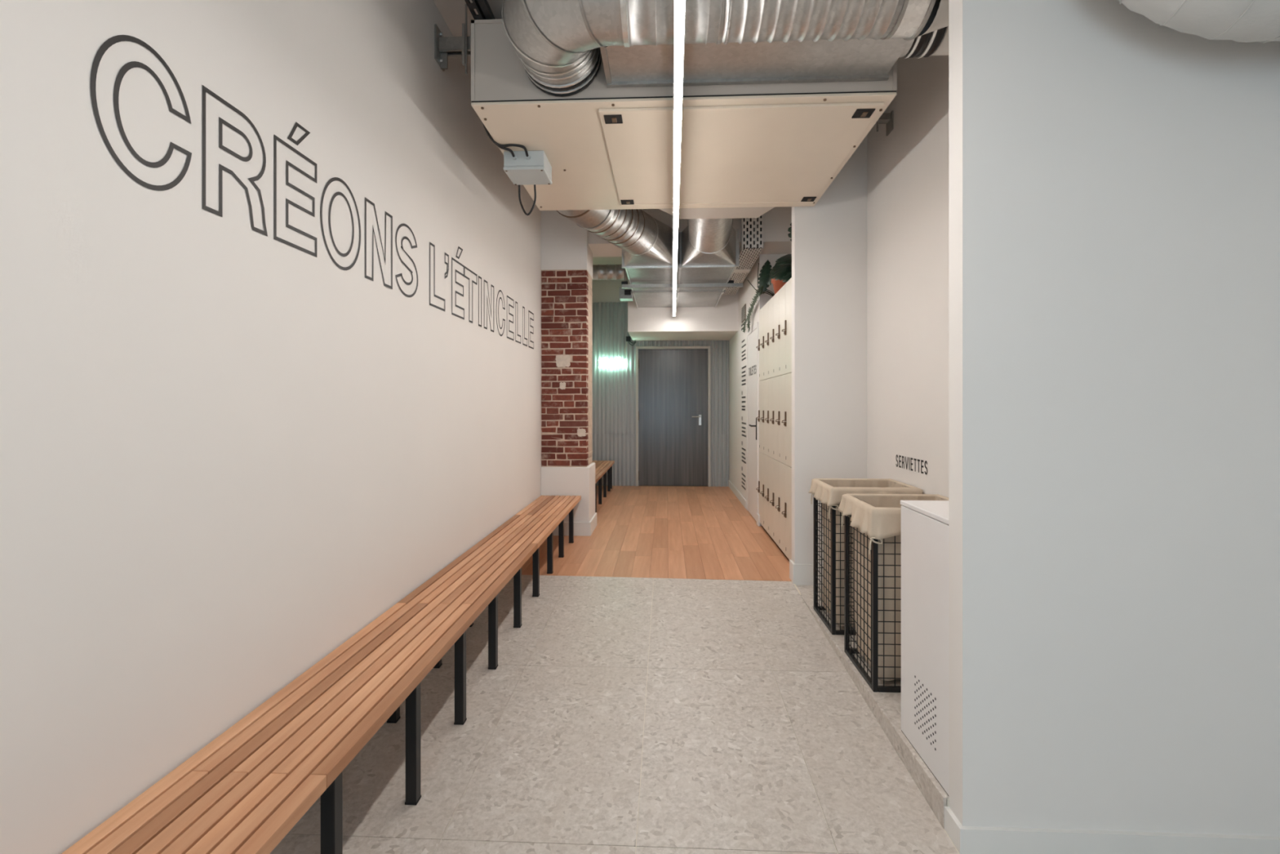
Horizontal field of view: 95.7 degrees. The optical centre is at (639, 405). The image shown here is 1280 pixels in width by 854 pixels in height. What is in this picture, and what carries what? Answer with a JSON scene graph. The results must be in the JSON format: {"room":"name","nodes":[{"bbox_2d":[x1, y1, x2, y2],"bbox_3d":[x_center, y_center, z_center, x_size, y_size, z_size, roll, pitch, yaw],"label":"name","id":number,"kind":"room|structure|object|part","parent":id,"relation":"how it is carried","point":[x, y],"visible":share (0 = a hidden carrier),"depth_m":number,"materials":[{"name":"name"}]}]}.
{"room":"changing room","nodes":[
{"label":"changing room","id":0,"kind":"room"},
{"bbox_2d":[0,0,541,853],"bbox_3d":[-1.170,-0.200,3.263,0.100,4.000,12.610,0,0,3],"label":"wall","id":1,"kind":"structure","parent":0,"point":[228,449],"depth_m":1.63,"materials":[{"name":"paint"}]},
{"bbox_2d":[90,35,533,349],"bbox_3d":[-1.112,-0.752,3.399,0.001,0.441,4.251,0,0,3],"label":"lettering","id":2,"kind":"object","parent":1,"relation":"attached to","point":[110,42],"depth_m":1.77,"materials":[{"name":"paint"}]},
{"bbox_2d":[434,4,471,74],"bbox_3d":[-0.837,-2.010,3.212,0.570,0.380,0.120,0,0,3],"label":"wall bracket","id":3,"kind":"object","parent":1,"relation":"attached to","point":[445,47],"visible":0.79,"depth_m":3.20,"materials":[{"name":"metal"}]},
{"bbox_3d":[-1.115,-1.990,3.225,0.012,0.190,0.120,0,0,3],"label":"plate","id":4,"kind":"part","parent":3,"relation":"part of","materials":[{"name":"metal"}]},
{"bbox_3d":[-0.830,-1.998,3.217,0.558,0.073,0.060,0,0,3],"label":"arm","id":5,"kind":"part","parent":3,"relation":"part of"},
{"bbox_3d":[-0.966,-1.980,3.178,0.015,0.220,0.020,0,0,3],"label":"hook plate","id":6,"kind":"part","parent":3,"relation":"part of","materials":[{"name":"metal"}]},
{"bbox_3d":[-0.953,-2.010,3.178,0.011,0.380,0.011,0,0,25],"label":"threaded rod","id":7,"kind":"part","parent":3,"relation":"part of","materials":[{"name":"metal"}]},
{"bbox_2d":[269,485,959,853],"bbox_3d":[0.539,1.542,3.203,3.320,0.483,12.450,0,0,3],"label":"floor","id":8,"kind":"structure","parent":0,"point":[621,715],"depth_m":2.51,"materials":[{"name":"tile"}]},
{"bbox_2d":[61,495,581,853],"bbox_3d":[-0.912,1.192,3.128,0.403,0.592,5.324,0,0,3],"label":"slatted bench","id":9,"kind":"object","parent":8,"relation":"on","point":[243,792],"visible":1,"depth_m":1.73,"materials":[{"name":"brown wood"}]},
{"bbox_3d":[-0.836,1.215,1.571,0.040,0.440,0.040,0,0,3],"label":"leg","id":10,"kind":"part","parent":9,"relation":"part of","materials":[{"name":"metal"}]},
{"bbox_3d":[-1.090,1.188,2.563,0.040,0.400,0.040,0,0,3],"label":"leg","id":11,"kind":"part","parent":9,"relation":"part of","materials":[{"name":"metal"}]},
{"bbox_3d":[-0.812,1.201,2.075,0.040,0.419,0.040,0,0,3],"label":"leg","id":12,"kind":"part","parent":9,"relation":"part of","materials":[{"name":"metal"}]},
{"bbox_3d":[-1.068,1.174,3.043,0.040,0.380,0.040,0,0,3],"label":"leg","id":13,"kind":"part","parent":9,"relation":"part of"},
{"bbox_3d":[-0.790,1.188,2.550,0.040,0.400,0.040,0,0,3],"label":"leg","id":14,"kind":"part","parent":9,"relation":"part of","materials":[{"name":"metal"}]},
{"bbox_3d":[-0.768,1.174,3.029,0.040,0.380,0.040,0,0,3],"label":"leg","id":15,"kind":"part","parent":9,"relation":"part of","materials":[{"name":"metal"}]},
{"bbox_3d":[-0.745,1.160,3.528,0.040,0.359,0.040,0,0,3],"label":"leg","id":16,"kind":"part","parent":9,"relation":"part of","materials":[{"name":"metal"}]},
{"bbox_3d":[-0.722,1.146,4.023,0.040,0.338,0.040,0,0,3],"label":"leg","id":17,"kind":"part","parent":9,"relation":"part of","materials":[{"name":"metal"}]},
{"bbox_3d":[-0.699,1.135,4.507,0.040,0.322,0.040,0,0,3],"label":"leg","id":18,"kind":"part","parent":9,"relation":"part of","materials":[{"name":"metal"}]},
{"bbox_3d":[-0.677,1.133,4.987,0.040,0.326,0.040,0,0,3],"label":"leg","id":19,"kind":"part","parent":9,"relation":"part of","materials":[{"name":"metal"}]},
{"bbox_3d":[-0.653,1.131,5.506,0.040,0.330,0.040,0,0,3],"label":"leg","id":20,"kind":"part","parent":9,"relation":"part of","materials":[{"name":"metal"}]},
{"bbox_2d":[540,210,596,535],"bbox_3d":[-0.735,-0.450,6.058,0.511,3.500,0.525,0,0,3],"label":"brick column","id":21,"kind":"structure","parent":8,"relation":"on","point":[567,468],"depth_m":5.84,"materials":[{"name":"brick"}]},
{"bbox_3d":[-0.734,1.232,6.058,0.510,0.137,0.525,0,0,3],"label":"skirting","id":22,"kind":"part","parent":21,"relation":"part of","materials":[{"name":"paint"}]},
{"bbox_2d":[591,460,614,511],"bbox_3d":[-0.681,1.085,7.820,0.428,0.430,2.759,0,0,3],"label":"slatted bench","id":23,"kind":"object","parent":8,"relation":"on","point":[602,467],"visible":0.38,"depth_m":8.23,"materials":[{"name":"brown wood"}]},
{"bbox_3d":[-0.554,1.117,7.093,0.040,0.358,0.040,0,0,3],"label":"leg","id":24,"kind":"part","parent":23,"relation":"part of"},
{"bbox_3d":[-0.527,1.117,7.673,0.040,0.358,0.040,0,0,3],"label":"leg","id":25,"kind":"part","parent":23,"relation":"part of","materials":[{"name":"metal"}]},
{"bbox_3d":[-0.500,1.117,8.252,0.040,0.358,0.040,0,0,3],"label":"leg","id":26,"kind":"part","parent":23,"relation":"part of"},
{"bbox_3d":[-0.473,1.117,8.832,0.040,0.358,0.040,0,0,3],"label":"leg","id":27,"kind":"part","parent":23,"relation":"part of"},
{"bbox_3d":[-0.460,1.117,9.111,0.040,0.358,0.040,0,0,3],"label":"leg","id":28,"kind":"part","parent":23,"relation":"part of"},
{"bbox_2d":[755,306,764,526],"bbox_3d":[1.526,0.133,6.139,0.552,2.335,0.278,0,0,3],"label":"locker","id":29,"kind":"object","parent":8,"relation":"on","point":[760,348],"visible":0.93,"depth_m":6.15,"materials":[{"name":"laminate"}]},
{"bbox_2d":[742,259,774,332],"bbox_3d":[1.400,-1.199,6.639,0.350,0.692,1.278,0,0,3],"label":"trailing plant","id":30,"kind":"object","parent":29,"relation":"on","point":[764,275],"visible":0.88,"depth_m":6.07,"materials":[{"name":"green plant"}]},
{"bbox_3d":[1.250,-1.272,6.297,0.229,0.333,0.592,0,0,-25],"label":"stem","id":31,"kind":"part","parent":30,"relation":"part of","materials":[{"name":"plant"}]},
{"bbox_3d":[1.368,-1.046,6.413,0.247,0.336,0.768,0,0,3],"label":"stem","id":32,"kind":"part","parent":30,"relation":"part of","materials":[{"name":"plant"}]},
{"bbox_3d":[1.352,-1.303,6.063,0.246,0.394,0.056,0,0,3],"label":"stem","id":33,"kind":"part","parent":30,"relation":"part of","materials":[{"name":"plant"}]},
{"bbox_3d":[1.296,0.115,6.150,0.018,0.762,0.276,0,0,3],"label":"door","id":34,"kind":"part","parent":29,"relation":"part of","materials":[{"name":"laminate"}]},
{"bbox_3d":[1.296,0.881,6.150,0.018,0.762,0.276,0,0,3],"label":"door","id":35,"kind":"part","parent":29,"relation":"part of","materials":[{"name":"laminate"}]},
{"bbox_3d":[1.296,-0.651,6.150,0.018,0.762,0.276,0,0,3],"label":"door","id":36,"kind":"part","parent":29,"relation":"part of","materials":[{"name":"laminate"}]},
{"bbox_2d":[760,302,768,533],"bbox_3d":[1.513,0.133,5.860,0.552,2.335,0.278,0,0,3],"label":"locker","id":37,"kind":"object","parent":8,"relation":"on","point":[765,486],"visible":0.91,"depth_m":5.90,"materials":[{"name":"laminate"}]},
{"bbox_3d":[1.283,-0.651,5.870,0.018,0.762,0.276,0,0,3],"label":"door","id":38,"kind":"part","parent":37,"relation":"part of","materials":[{"name":"laminate"}]},
{"bbox_3d":[1.283,0.115,5.870,0.018,0.762,0.276,0,0,3],"label":"door","id":39,"kind":"part","parent":37,"relation":"part of","materials":[{"name":"laminate"}]},
{"bbox_3d":[1.283,0.881,5.870,0.018,0.762,0.276,0,0,3],"label":"door","id":40,"kind":"part","parent":37,"relation":"part of","materials":[{"name":"laminate"}]},
{"bbox_2d":[764,297,773,538],"bbox_3d":[1.500,0.133,5.581,0.552,2.335,0.278,0,0,3],"label":"locker","id":41,"kind":"object","parent":8,"relation":"on","point":[770,490],"visible":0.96,"depth_m":5.62,"materials":[{"name":"laminate"}]},
{"bbox_3d":[1.270,-0.651,5.591,0.018,0.762,0.276,0,0,3],"label":"door","id":42,"kind":"part","parent":41,"relation":"part of","materials":[{"name":"laminate"}]},
{"bbox_3d":[1.270,0.115,5.591,0.018,0.762,0.276,0,0,3],"label":"door","id":43,"kind":"part","parent":41,"relation":"part of","materials":[{"name":"laminate"}]},
{"bbox_3d":[1.270,0.881,5.591,0.018,0.762,0.276,0,0,3],"label":"door","id":44,"kind":"part","parent":41,"relation":"part of","materials":[{"name":"laminate"}]},
{"bbox_2d":[766,222,791,294],"bbox_3d":[1.413,-1.373,5.656,0.301,0.675,0.796,0,0,3],"label":"potted plant","id":45,"kind":"object","parent":41,"relation":"on","point":[780,273],"visible":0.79,"depth_m":5.47,"materials":[{"name":"green plant"}]},
{"bbox_3d":[1.415,-1.137,5.660,0.260,0.205,0.260,0,0,3],"label":"pot","id":46,"kind":"part","parent":45,"relation":"part of","materials":[{"name":"ceramic"}]},
{"bbox_2d":[769,290,779,546],"bbox_3d":[1.487,0.133,5.301,0.552,2.335,0.278,0,0,3],"label":"locker","id":47,"kind":"object","parent":8,"relation":"on","point":[775,340],"visible":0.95,"depth_m":5.32,"materials":[{"name":"laminate"}]},
{"bbox_3d":[1.257,0.115,5.312,0.018,0.762,0.276,0,0,3],"label":"door","id":48,"kind":"part","parent":47,"relation":"part of","materials":[{"name":"laminate"}]},
{"bbox_3d":[1.257,-0.651,5.312,0.018,0.762,0.276,0,0,3],"label":"door","id":49,"kind":"part","parent":47,"relation":"part of","materials":[{"name":"laminate"}]},
{"bbox_3d":[1.257,0.881,5.312,0.018,0.762,0.276,0,0,3],"label":"door","id":50,"kind":"part","parent":47,"relation":"part of","materials":[{"name":"laminate"}]},
{"bbox_2d":[775,284,786,554],"bbox_3d":[1.474,0.133,5.022,0.552,2.335,0.278,0,0,3],"label":"locker","id":51,"kind":"object","parent":8,"relation":"on","point":[781,499],"visible":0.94,"depth_m":5.06,"materials":[{"name":"laminate"}]},
{"bbox_3d":[1.244,-0.651,5.033,0.018,0.762,0.276,0,0,3],"label":"door","id":52,"kind":"part","parent":51,"relation":"part of","materials":[{"name":"laminate"}]},
{"bbox_3d":[1.244,0.115,5.033,0.018,0.762,0.276,0,0,3],"label":"door","id":53,"kind":"part","parent":51,"relation":"part of","materials":[{"name":"laminate"}]},
{"bbox_3d":[1.244,0.881,5.033,0.018,0.762,0.276,0,0,3],"label":"door","id":54,"kind":"part","parent":51,"relation":"part of","materials":[{"name":"laminate"}]},
{"bbox_2d":[781,277,791,559],"bbox_3d":[1.461,0.133,4.743,0.552,2.335,0.278,0,0,3],"label":"locker","id":55,"kind":"object","parent":8,"relation":"on","point":[788,322],"visible":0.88,"depth_m":4.79,"materials":[{"name":"laminate"}]},
{"bbox_3d":[1.231,-0.651,4.754,0.018,0.762,0.276,0,0,3],"label":"door","id":56,"kind":"part","parent":55,"relation":"part of","materials":[{"name":"laminate"}]},
{"bbox_3d":[1.231,0.115,4.754,0.018,0.762,0.276,0,0,3],"label":"door","id":57,"kind":"part","parent":55,"relation":"part of","materials":[{"name":"laminate"}]},
{"bbox_3d":[1.231,0.881,4.754,0.018,0.762,0.276,0,0,3],"label":"door","id":58,"kind":"part","parent":55,"relation":"part of","materials":[{"name":"laminate"}]},
{"bbox_2d":[791,135,866,564],"bbox_3d":[1.482,-0.390,4.304,0.680,3.620,0.104,0,0,3],"label":"wall pier","id":59,"kind":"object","parent":8,"relation":"on","point":[829,237],"visible":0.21,"depth_m":4.26,"materials":[{"name":"paint"}]},
{"bbox_2d":[789,559,823,585],"bbox_3d":[1.397,1.246,4.305,0.540,0.167,0.130,0,0,3],"label":"baseboard","id":60,"kind":"object","parent":59,"relation":"attached to","point":[799,574],"visible":0.41,"depth_m":4.25,"materials":[{"name":"paint"}]},
{"bbox_2d":[808,478,922,635],"bbox_3d":[1.365,0.891,3.528,0.590,0.847,0.519,0,0,3],"label":"laundry basket","id":61,"kind":"object","parent":8,"relation":"on","point":[829,491],"visible":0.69,"depth_m":3.46,"materials":[{"name":"fabric"}]},
{"bbox_3d":[1.133,0.897,3.740,0.022,0.835,0.022,0,0,3],"label":"corner post","id":62,"kind":"part","parent":61,"relation":"part of","materials":[{"name":"metal"}]},
{"bbox_3d":[1.371,0.897,3.734,0.478,0.815,0.008,0,0,3],"label":"wire panel","id":63,"kind":"part","parent":61,"relation":"part of","materials":[{"name":"metal"}]},
{"bbox_3d":[1.124,1.304,3.539,0.022,0.022,0.382,0,0,3],"label":"rail","id":64,"kind":"part","parent":61,"relation":"part of","materials":[{"name":"metal"}]},
{"bbox_3d":[1.123,0.897,3.539,0.008,0.815,0.406,0,0,3],"label":"wire panel","id":65,"kind":"part","parent":61,"relation":"part of","materials":[{"name":"metal"}]},
{"bbox_3d":[1.114,0.897,3.337,0.022,0.835,0.022,0,0,3],"label":"corner post","id":66,"kind":"part","parent":61,"relation":"part of","materials":[{"name":"metal"}]},
{"bbox_3d":[1.110,0.607,3.321,0.057,0.086,0.031,0,0,6],"label":"tie cord","id":67,"kind":"part","parent":61,"relation":"part of","materials":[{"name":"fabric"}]},
{"bbox_3d":[1.352,0.897,3.325,0.478,0.815,0.008,0,0,3],"label":"wire panel","id":68,"kind":"part","parent":61,"relation":"part of","materials":[{"name":"metal"}]},
{"bbox_3d":[1.352,1.304,3.326,0.454,0.022,0.022,0,0,3],"label":"rail","id":69,"kind":"part","parent":61,"relation":"part of","materials":[{"name":"metal"}]},
{"bbox_2d":[800,595,946,828],"bbox_3d":[1.073,1.458,2.987,0.012,0.284,2.088,0,0,3],"label":"trim","id":70,"kind":"structure","parent":8,"relation":"on","point":[932,793],"depth_m":2.31,"materials":[{"name":"stone"}]},
{"bbox_2d":[838,493,948,692],"bbox_3d":[1.330,0.891,2.870,0.592,0.847,0.530,0,0,3],"label":"laundry basket","id":71,"kind":"object","parent":8,"relation":"on","point":[875,518],"visible":0.52,"depth_m":2.71,"materials":[{"name":"fabric"}]},
{"bbox_3d":[1.099,0.599,3.074,0.057,0.086,0.031,0,0,6],"label":"tie cord","id":72,"kind":"part","parent":71,"relation":"part of","materials":[{"name":"fabric"}]},
{"bbox_3d":[1.103,0.897,3.086,0.022,0.835,0.022,0,0,3],"label":"corner post","id":73,"kind":"part","parent":71,"relation":"part of","materials":[{"name":"metal"}]},
{"bbox_3d":[1.341,0.897,3.080,0.478,0.815,0.008,0,0,3],"label":"wire panel","id":74,"kind":"part","parent":71,"relation":"part of","materials":[{"name":"metal"}]},
{"bbox_3d":[1.340,1.304,3.075,0.454,0.022,0.022,0,0,3],"label":"rail","id":75,"kind":"part","parent":71,"relation":"part of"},
{"bbox_3d":[1.093,1.304,2.879,0.022,0.022,0.393,0,0,3],"label":"rail","id":76,"kind":"part","parent":71,"relation":"part of","materials":[{"name":"metal"}]},
{"bbox_3d":[1.092,0.897,2.879,0.008,0.815,0.417,0,0,3],"label":"wire panel","id":77,"kind":"part","parent":71,"relation":"part of","materials":[{"name":"metal"}]},
{"bbox_3d":[1.083,0.897,2.672,0.022,0.835,0.022,0,0,3],"label":"corner post","id":78,"kind":"part","parent":71,"relation":"part of","materials":[{"name":"metal"}]},
{"bbox_3d":[1.079,0.642,2.655,0.057,0.086,0.031,0,0,6],"label":"tie cord","id":79,"kind":"part","parent":71,"relation":"part of","materials":[{"name":"fabric"}]},
{"bbox_3d":[1.321,0.897,2.659,0.478,0.815,0.008,0,0,3],"label":"wire panel","id":80,"kind":"part","parent":71,"relation":"part of","materials":[{"name":"metal"}]},
{"bbox_3d":[1.321,1.304,2.660,0.454,0.022,0.022,0,0,3],"label":"rail","id":81,"kind":"part","parent":71,"relation":"part of","materials":[{"name":"metal"}]},
{"bbox_2d":[900,500,948,795],"bbox_3d":[1.305,0.849,2.136,0.519,0.932,0.406,0,0,3],"label":"base cabinet","id":82,"kind":"object","parent":8,"relation":"on","point":[924,523],"visible":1,"depth_m":2.13,"materials":[{"name":"metal"}]},
{"bbox_3d":[1.305,0.392,2.136,0.519,0.017,0.406,0,0,3],"label":"panel","id":83,"kind":"part","parent":82,"relation":"part of","materials":[{"name":"white laminate"}]},
{"bbox_2d":[591,279,728,486],"bbox_3d":[0.653,-0.390,9.421,2.970,3.620,0.137,0,0,3],"label":"wall","id":84,"kind":"structure","parent":0,"point":[613,389],"depth_m":9.41,"materials":[{"name":"paint"}]},
{"bbox_2d":[598,341,626,368],"bbox_3d":[-0.438,-0.835,9.400,0.469,0.452,0.061,0,0,3],"label":"sign","id":85,"kind":"object","parent":84,"relation":"attached to","point":[605,360],"visible":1,"depth_m":9.38,"materials":[{"name":"white"}]},
{"bbox_2d":[626,336,635,345],"bbox_3d":[-0.143,-1.046,9.369,0.164,0.147,0.045,0,0,3],"label":"transformer","id":86,"kind":"object","parent":84,"relation":"attached to","point":[628,338],"visible":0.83,"depth_m":9.35,"materials":[{"name":"black"}]},
{"bbox_2d":[635,346,710,486],"bbox_3d":[0.536,0.170,9.376,1.200,2.260,0.140,0,0,3],"label":"door","id":87,"kind":"structure","parent":84,"relation":"in","point":[673,383],"depth_m":9.38,"materials":[{"name":"grey paint"}]},
{"bbox_3d":[0.970,0.230,9.355,0.044,0.170,0.010,0,0,3],"label":"handle plate","id":88,"kind":"part","parent":87,"relation":"part of","materials":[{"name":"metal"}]},
{"bbox_2d":[627,273,737,341],"bbox_3d":[0.634,-1.627,8.795,1.560,1.146,1.170,0,0,3],"label":"bulkhead","id":89,"kind":"object","parent":84,"relation":"attached to","point":[720,322],"depth_m":8.22,"materials":[{"name":"paint"}]},
{"bbox_2d":[432,0,898,264],"bbox_3d":[0.538,-2.250,3.183,3.520,0.100,12.610,0,0,3],"label":"ceiling","id":90,"kind":"structure","parent":0,"point":[452,11],"depth_m":3.27,"materials":[{"name":"paint"}]},
{"bbox_2d":[464,0,495,20],"bbox_3d":[-0.846,-2.135,3.043,0.092,0.130,2.200,0,0,3],"label":"rail","id":91,"kind":"object","parent":90,"relation":"hanging from","point":[482,7],"visible":0.15,"depth_m":3.05,"materials":[{"name":"metal"}]},
{"bbox_2d":[619,280,633,301],"bbox_3d":[-0.170,-1.760,7.211,0.160,0.880,0.210,0,0,3],"label":"box","id":92,"kind":"object","parent":90,"relation":"hanging from","point":[625,295],"visible":0.67,"depth_m":7.14,"materials":[{"name":"metal"}]},
{"bbox_3d":[-0.149,-1.390,7.120,0.080,0.060,0.030,0,0,3],"label":"motor","id":93,"kind":"part","parent":92,"relation":"part of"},
{"bbox_2d":[672,0,685,315],"bbox_3d":[0.242,-1.724,3.907,0.036,0.951,8.630,0,0,3],"label":"linear light","id":94,"kind":"object","parent":90,"relation":"hanging from","point":[679,5],"visible":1,"depth_m":2.48,"materials":[{"name":"white metal"}]},
{"bbox_2d":[621,217,742,308],"bbox_3d":[0.485,-1.765,6.761,1.370,0.870,2.898,0,0,3],"label":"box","id":95,"kind":"object","parent":90,"relation":"hanging from","point":[702,278],"visible":0.79,"depth_m":6.04,"materials":[{"name":"metal"}]},
{"bbox_2d":[556,208,658,255],"bbox_3d":[-0.285,-1.621,4.831,0.410,0.434,1.287,0,0,26],"label":"duct","id":96,"kind":"object","parent":95,"relation":"attached to","point":[634,231],"visible":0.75,"depth_m":4.84,"materials":[{"name":"metal"}]},
{"bbox_2d":[591,264,628,279],"bbox_3d":[-0.534,-1.545,6.712,0.850,0.178,0.178,0,0,3],"label":"duct","id":97,"kind":"object","parent":95,"relation":"attached to","point":[600,272],"visible":0.38,"depth_m":6.63,"materials":[{"name":"metal"}]},
{"bbox_3d":[0.145,-1.393,6.125,0.520,0.010,0.630,0,0,3],"label":"underside panel","id":98,"kind":"part","parent":95,"relation":"part of","materials":[{"name":"metal"}]},
{"bbox_3d":[0.174,-1.393,6.749,0.520,0.010,0.560,0,0,3],"label":"underside panel","id":99,"kind":"part","parent":95,"relation":"part of","materials":[{"name":"metal"}]},
{"bbox_3d":[0.215,-1.393,7.638,0.520,0.010,1.120,0,0,3],"label":"underside panel","id":100,"kind":"part","parent":95,"relation":"part of","materials":[{"name":"metal"}]},
{"bbox_3d":[0.458,-1.516,7.004,1.105,0.239,2.415,0,0,3],"label":"casing","id":101,"kind":"part","parent":95,"relation":"part of","materials":[{"name":"metal"}]},
{"bbox_3d":[0.402,-1.570,5.783,1.081,0.320,0.010,0,0,3],"label":"plate","id":102,"kind":"part","parent":95,"relation":"part of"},
{"bbox_3d":[0.478,-1.358,6.565,1.365,0.040,0.060,0,0,3],"label":"support rail","id":103,"kind":"part","parent":95,"relation":"part of","materials":[{"name":"metal"}]},
{"bbox_3d":[0.762,-1.393,7.613,0.515,0.010,1.120,0,0,3],"label":"underside panel","id":104,"kind":"part","parent":95,"relation":"part of","materials":[{"name":"metal"}]},
{"bbox_3d":[0.721,-1.393,6.724,0.515,0.010,0.560,0,0,3],"label":"underside panel","id":105,"kind":"part","parent":95,"relation":"part of","materials":[{"name":"metal"}]},
{"bbox_3d":[0.692,-1.393,6.099,0.515,0.010,0.630,0,0,3],"label":"underside panel","id":106,"kind":"part","parent":95,"relation":"part of","materials":[{"name":"metal"}]},
{"bbox_2d":[471,18,910,219],"bbox_3d":[0.225,-1.819,3.473,2.023,0.763,2.100,0,0,3],"label":"air handling unit","id":107,"kind":"object","parent":90,"relation":"attached to","point":[766,126],"visible":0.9,"depth_m":2.92,"materials":[{"name":"beige paint"}]},
{"bbox_2d":[481,121,551,215],"bbox_3d":[-0.679,-1.411,3.283,0.259,0.464,0.636,0,0,9],"label":"junction box","id":108,"kind":"object","parent":107,"relation":"attached to","point":[525,167],"visible":0.87,"depth_m":3.31,"materials":[{"name":"grey plastic"}]},
{"bbox_3d":[-0.658,-1.357,3.419,0.236,0.019,0.234,0,0,3],"label":"lid","id":109,"kind":"part","parent":108,"relation":"part of","materials":[{"name":"grey plastic"}]},
{"bbox_3d":[0.227,-1.669,3.518,2.015,0.387,1.512,0,0,3],"label":"casing","id":110,"kind":"part","parent":107,"relation":"part of","materials":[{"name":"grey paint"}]},
{"bbox_2d":[687,218,733,253],"bbox_3d":[0.600,-1.629,4.941,0.394,0.442,0.918,0,0,6],"label":"flexible duct","id":111,"kind":"object","parent":107,"relation":"attached to","point":[706,236],"visible":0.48,"depth_m":4.92,"materials":[{"name":"metal"}]},
{"bbox_3d":[0.515,-1.450,3.477,1.375,0.008,1.325,0,0,3],"label":"access panel","id":112,"kind":"part","parent":107,"relation":"part of","materials":[{"name":"beige paint"}]},
{"bbox_2d":[502,0,948,97],"bbox_3d":[0.489,-1.808,2.385,2.148,0.784,0.739,0,0,3],"label":"duct","id":113,"kind":"object","parent":90,"relation":"hanging from","point":[557,43],"visible":0.97,"depth_m":2.19,"materials":[{"name":"metal"}]},
{"bbox_2d":[898,26,948,58],"bbox_3d":[1.363,-1.710,2.539,0.441,0.318,0.318,0,0,3],"label":"duct","id":114,"kind":"object","parent":113,"relation":"attached to","point":[935,42],"visible":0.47,"depth_m":2.51,"materials":[{"name":"metal"}]},
{"bbox_2d":[722,214,763,294],"bbox_3d":[1.174,-1.877,6.941,0.216,0.647,2.425,0,0,3],"label":"cable tray","id":115,"kind":"object","parent":90,"relation":"hanging from","point":[749,229],"visible":0.64,"depth_m":5.78,"materials":[{"name":"metal"}]},
{"bbox_3d":[1.167,-1.556,6.693,0.206,0.007,0.160,0,0,3],"label":"splice plate","id":116,"kind":"part","parent":115,"relation":"part of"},
{"bbox_2d":[1117,0,1279,43],"bbox_3d":[1.617,-1.603,1.556,1.012,1.194,0.406,0,0,3],"label":"duct","id":117,"kind":"object","parent":90,"relation":"hanging from","point":[1237,20],"visible":1,"depth_m":1.58,"materials":[{"name":"metal"}]},
{"bbox_2d":[587,206,791,257],"bbox_3d":[0.409,-1.923,6.108,2.790,0.555,0.520,0,0,3],"label":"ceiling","id":118,"kind":"structure","parent":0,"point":[777,221],"depth_m":5.85,"materials":[{"name":"paint"}]},
{"bbox_2d":[728,256,758,518],"bbox_3d":[1.422,-0.390,7.867,0.100,3.620,2.970,0,0,3],"label":"wall","id":119,"kind":"structure","parent":0,"point":[746,293],"depth_m":8.07,"materials":[{"name":"paint"}]},
{"bbox_2d":[728,480,746,508],"bbox_3d":[1.385,1.248,8.310,0.015,0.105,2.010,0,0,3],"label":"baseboard","id":120,"kind":"structure","parent":119,"relation":"attached to","point":[735,491],"depth_m":8.04,"materials":[{"name":"paint"}]},
{"bbox_2d":[741,320,746,489],"bbox_3d":[1.358,-0.004,7.591,0.002,2.168,0.469,0,0,3],"label":"lettering","id":121,"kind":"object","parent":119,"relation":"attached to","point":[744,345],"depth_m":7.55,"materials":[{"name":"paint"}]},
{"bbox_2d":[741,303,746,323],"bbox_3d":[1.351,-1.200,7.555,0.013,0.200,0.380,0,0,3],"label":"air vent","id":122,"kind":"object","parent":119,"relation":"in","point":[744,308],"visible":0.98,"depth_m":7.54,"materials":[{"name":"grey metal"}]},
{"bbox_2d":[746,321,758,520],"bbox_3d":[1.285,0.190,6.803,0.077,2.220,0.870,0,0,3],"label":"door","id":123,"kind":"structure","parent":119,"relation":"in","point":[753,335],"depth_m":6.72,"materials":[{"name":"white paint"}]},
{"bbox_3d":[1.268,0.258,6.508,0.069,0.245,0.140,0,0,3],"label":"lever handle","id":124,"kind":"part","parent":123,"relation":"part of","materials":[{"name":"metal"}]},
{"bbox_2d":[756,513,759,526],"bbox_3d":[1.288,1.240,6.307,0.023,0.120,0.120,0,0,3],"label":"baseboard","id":125,"kind":"structure","parent":119,"relation":"attached to","point":[757,514],"depth_m":6.26,"materials":[{"name":"paint"}]},
{"bbox_2d":[758,253,787,525],"bbox_3d":[1.608,-0.390,6.325,0.615,3.620,0.095,0,0,3],"label":"wall","id":126,"kind":"structure","parent":0,"point":[764,298],"depth_m":6.29,"materials":[{"name":"paint"}]},
{"bbox_2d":[866,55,948,497],"bbox_3d":[1.660,-0.250,3.079,0.100,3.900,2.326,0,0,3],"label":"wall","id":127,"kind":"structure","parent":0,"point":[908,167],"depth_m":3.50,"materials":[{"name":"paint"}]},
{"bbox_2d":[875,111,893,136],"bbox_3d":[1.446,-1.850,3.807,0.395,0.120,0.100,0,0,3],"label":"wall bracket","id":128,"kind":"object","parent":127,"relation":"attached to","point":[887,118],"visible":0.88,"depth_m":3.77,"materials":[{"name":"metal"}]},
{"bbox_3d":[1.440,-1.884,3.807,0.383,0.042,0.060,0,0,3],"label":"arm","id":129,"kind":"part","parent":128,"relation":"part of"},
{"bbox_3d":[1.637,-1.850,3.798,0.012,0.120,0.100,0,0,3],"label":"plate","id":130,"kind":"part","parent":128,"relation":"part of","materials":[{"name":"metal"}]},
{"bbox_2d":[895,454,927,474],"bbox_3d":[1.627,0.350,3.483,0.001,0.079,0.450,0,0,3],"label":"lettering","id":131,"kind":"object","parent":127,"relation":"attached to","point":[918,460],"depth_m":3.48,"materials":[{"name":"black plastic"}]},
{"bbox_2d":[944,0,1279,853],"bbox_3d":[1.629,-0.200,1.869,1.220,4.000,0.115,0,0,3],"label":"wall","id":132,"kind":"structure","parent":0,"point":[1114,171],"depth_m":1.83,"materials":[{"name":"paint"}]}
]}

